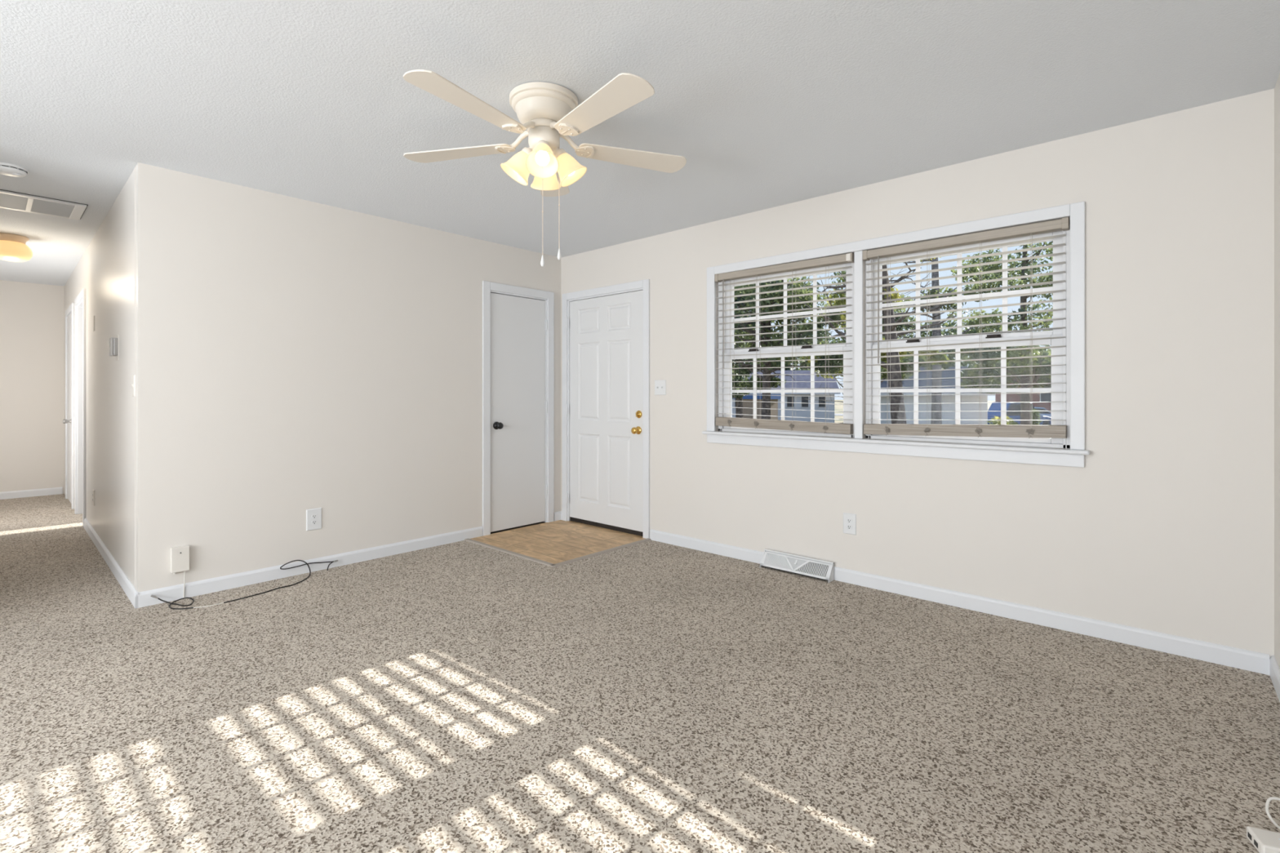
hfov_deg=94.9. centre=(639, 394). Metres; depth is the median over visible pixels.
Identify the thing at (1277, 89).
wall
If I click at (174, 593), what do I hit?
baseboard
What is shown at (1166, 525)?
wall
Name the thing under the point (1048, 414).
car
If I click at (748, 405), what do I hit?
garden shed
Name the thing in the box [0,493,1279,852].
floor
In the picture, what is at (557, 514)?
baseboard
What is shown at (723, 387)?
window
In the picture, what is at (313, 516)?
receptacle
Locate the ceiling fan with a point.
(548, 112)
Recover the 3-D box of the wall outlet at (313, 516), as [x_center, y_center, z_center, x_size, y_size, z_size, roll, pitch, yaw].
[-2.153,0.826,3.880,0.009,0.140,0.094,0,0,42]
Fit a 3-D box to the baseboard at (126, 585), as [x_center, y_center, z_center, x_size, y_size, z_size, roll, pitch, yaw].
[-3.807,1.127,4.177,2.879,0.082,0.014,0,0,43]
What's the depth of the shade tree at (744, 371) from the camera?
21.41 m
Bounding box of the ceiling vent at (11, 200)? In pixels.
[0,189,88,220]
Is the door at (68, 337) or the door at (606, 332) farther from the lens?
the door at (68, 337)
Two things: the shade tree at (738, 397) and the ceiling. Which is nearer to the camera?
the ceiling
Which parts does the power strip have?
power cord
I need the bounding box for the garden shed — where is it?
[732,394,781,419]
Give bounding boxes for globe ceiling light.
[0,232,32,262]
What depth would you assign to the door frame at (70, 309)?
5.98 m
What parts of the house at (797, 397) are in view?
pane, pane, pane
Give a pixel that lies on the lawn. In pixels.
(838, 406)
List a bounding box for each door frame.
[65,302,74,509]
[74,288,85,527]
[482,280,554,536]
[562,279,649,538]
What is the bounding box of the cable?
[150,560,337,609]
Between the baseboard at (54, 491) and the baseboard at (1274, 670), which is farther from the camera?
the baseboard at (54, 491)
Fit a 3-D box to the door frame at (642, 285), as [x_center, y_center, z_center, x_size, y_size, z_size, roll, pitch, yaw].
[-0.284,0.119,5.125,1.062,2.097,0.126,0,0,42]
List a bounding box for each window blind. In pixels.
[714,252,853,434]
[862,217,1070,438]
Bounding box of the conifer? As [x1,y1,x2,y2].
[1032,408,1041,425]
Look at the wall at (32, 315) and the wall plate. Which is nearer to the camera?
the wall plate
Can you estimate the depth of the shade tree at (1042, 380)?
50.05 m
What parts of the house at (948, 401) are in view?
door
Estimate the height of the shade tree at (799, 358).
11.005 m
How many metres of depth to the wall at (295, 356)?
3.80 m
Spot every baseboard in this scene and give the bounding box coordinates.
[0,486,62,499]
[84,518,138,608]
[134,526,482,608]
[554,511,560,520]
[649,528,1269,675]
[1269,655,1279,702]
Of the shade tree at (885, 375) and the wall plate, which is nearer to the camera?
the wall plate
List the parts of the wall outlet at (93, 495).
wall plate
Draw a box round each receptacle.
[311,514,317,518]
[846,518,852,523]
[846,524,852,528]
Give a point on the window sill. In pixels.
(1086, 452)
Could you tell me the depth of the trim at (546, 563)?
4.29 m
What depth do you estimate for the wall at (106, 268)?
3.98 m
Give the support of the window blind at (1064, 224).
attached to the wall at (1166, 525)
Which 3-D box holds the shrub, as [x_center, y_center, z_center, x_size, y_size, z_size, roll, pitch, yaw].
[16.046,1.701,26.095,1.517,1.587,1.534,0,0,-6]
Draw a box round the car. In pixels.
[1034,407,1051,417]
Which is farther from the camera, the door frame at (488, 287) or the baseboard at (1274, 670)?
the door frame at (488, 287)
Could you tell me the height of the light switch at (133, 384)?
0.120 m
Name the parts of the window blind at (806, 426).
ladder cord, ladder cord, rail, ladder cord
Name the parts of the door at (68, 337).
knob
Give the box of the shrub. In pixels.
[986,415,1018,424]
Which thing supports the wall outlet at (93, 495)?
attached to the wall at (106, 268)
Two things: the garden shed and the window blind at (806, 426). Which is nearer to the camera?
the window blind at (806, 426)
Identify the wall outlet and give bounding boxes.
[92,488,94,506]
[306,507,321,531]
[843,512,856,535]
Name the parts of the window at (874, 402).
sash, sash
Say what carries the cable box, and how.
attached to the wall at (295, 356)
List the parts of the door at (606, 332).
knob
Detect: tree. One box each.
[732,275,845,419]
[732,287,777,417]
[742,320,813,370]
[796,257,973,423]
[800,301,899,403]
[826,270,925,397]
[882,321,973,367]
[893,257,1026,424]
[944,240,1053,425]
[982,348,1051,394]
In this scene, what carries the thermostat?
attached to the wall at (106, 268)
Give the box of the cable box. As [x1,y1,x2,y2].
[170,545,189,597]
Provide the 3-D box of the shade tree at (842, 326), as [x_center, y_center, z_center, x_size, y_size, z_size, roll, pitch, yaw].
[12.249,-1.756,34.034,5.945,8.551,4.856,0,0,17]
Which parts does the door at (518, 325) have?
knob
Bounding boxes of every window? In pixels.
[718,262,853,437]
[865,218,1070,448]
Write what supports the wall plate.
attached to the wall at (106, 268)
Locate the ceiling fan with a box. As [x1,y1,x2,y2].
[403,69,686,266]
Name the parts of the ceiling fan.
blade, blade, blade arm, lamp shade, blade arm, lamp shade, bulb, pull chain, lamp shade, blade, blade arm, lamp shade, blade arm, blade, blade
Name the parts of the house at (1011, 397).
pane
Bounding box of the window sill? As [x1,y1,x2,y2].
[702,431,1090,455]
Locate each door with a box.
[62,313,71,503]
[490,293,546,533]
[566,290,643,536]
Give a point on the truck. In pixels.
(1012, 406)
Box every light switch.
[131,374,135,396]
[654,380,666,395]
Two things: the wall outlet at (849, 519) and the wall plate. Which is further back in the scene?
the wall plate
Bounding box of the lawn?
[834,400,995,423]
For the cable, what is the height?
0.106 m
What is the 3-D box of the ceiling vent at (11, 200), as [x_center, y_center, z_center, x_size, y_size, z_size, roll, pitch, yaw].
[-4.177,-1.265,3.760,0.476,0.014,0.901,0,0,42]
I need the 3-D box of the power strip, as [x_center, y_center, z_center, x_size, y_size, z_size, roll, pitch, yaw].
[1.689,1.139,1.526,0.163,0.055,0.235,0,0,42]
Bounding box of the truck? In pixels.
[987,401,1051,425]
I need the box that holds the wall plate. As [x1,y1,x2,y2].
[93,315,94,331]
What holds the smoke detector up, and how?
attached to the ceiling
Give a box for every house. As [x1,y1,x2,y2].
[732,370,840,422]
[880,366,995,424]
[995,376,1051,413]
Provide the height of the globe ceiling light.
0.202 m
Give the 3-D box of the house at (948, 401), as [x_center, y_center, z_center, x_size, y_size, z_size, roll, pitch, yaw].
[19.512,0.298,40.071,7.468,4.340,4.730,0,0,23]
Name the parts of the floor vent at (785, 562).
panel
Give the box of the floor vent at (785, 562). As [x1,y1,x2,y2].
[760,548,834,582]
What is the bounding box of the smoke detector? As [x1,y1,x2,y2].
[0,162,28,177]
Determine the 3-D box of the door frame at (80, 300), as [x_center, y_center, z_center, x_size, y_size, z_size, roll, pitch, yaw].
[-5.175,0.117,5.504,0.892,2.101,0.135,0,0,42]
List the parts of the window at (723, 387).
sash, sash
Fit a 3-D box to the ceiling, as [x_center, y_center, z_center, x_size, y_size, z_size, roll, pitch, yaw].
[-3.465,-1.332,3.173,10.400,0.120,7.340,0,0,42]
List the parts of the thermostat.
plate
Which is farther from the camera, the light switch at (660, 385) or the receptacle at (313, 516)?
the light switch at (660, 385)
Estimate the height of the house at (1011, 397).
5.440 m
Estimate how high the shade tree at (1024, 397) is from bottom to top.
9.852 m
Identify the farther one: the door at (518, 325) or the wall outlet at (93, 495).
the door at (518, 325)
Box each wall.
[0,280,64,493]
[64,163,137,591]
[134,162,560,592]
[560,88,1274,657]
[1274,73,1279,668]
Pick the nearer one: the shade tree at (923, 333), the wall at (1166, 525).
the wall at (1166, 525)
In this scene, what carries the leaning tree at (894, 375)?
on the lawn
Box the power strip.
[1246,796,1279,852]
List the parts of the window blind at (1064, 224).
ladder cord, ladder cord, rail, ladder cord, ladder cord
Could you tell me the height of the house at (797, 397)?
4.440 m
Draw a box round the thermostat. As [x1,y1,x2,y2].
[109,334,119,360]
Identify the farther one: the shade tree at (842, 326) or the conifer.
the shade tree at (842, 326)
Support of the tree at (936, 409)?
on the lawn
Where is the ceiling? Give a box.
[0,0,1279,286]
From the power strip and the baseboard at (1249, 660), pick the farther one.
the baseboard at (1249, 660)
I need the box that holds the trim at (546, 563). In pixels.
[464,537,651,567]
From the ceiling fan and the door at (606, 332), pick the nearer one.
the ceiling fan
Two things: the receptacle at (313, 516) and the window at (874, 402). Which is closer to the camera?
the window at (874, 402)
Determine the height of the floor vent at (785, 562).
0.112 m
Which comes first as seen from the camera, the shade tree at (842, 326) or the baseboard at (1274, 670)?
the baseboard at (1274, 670)

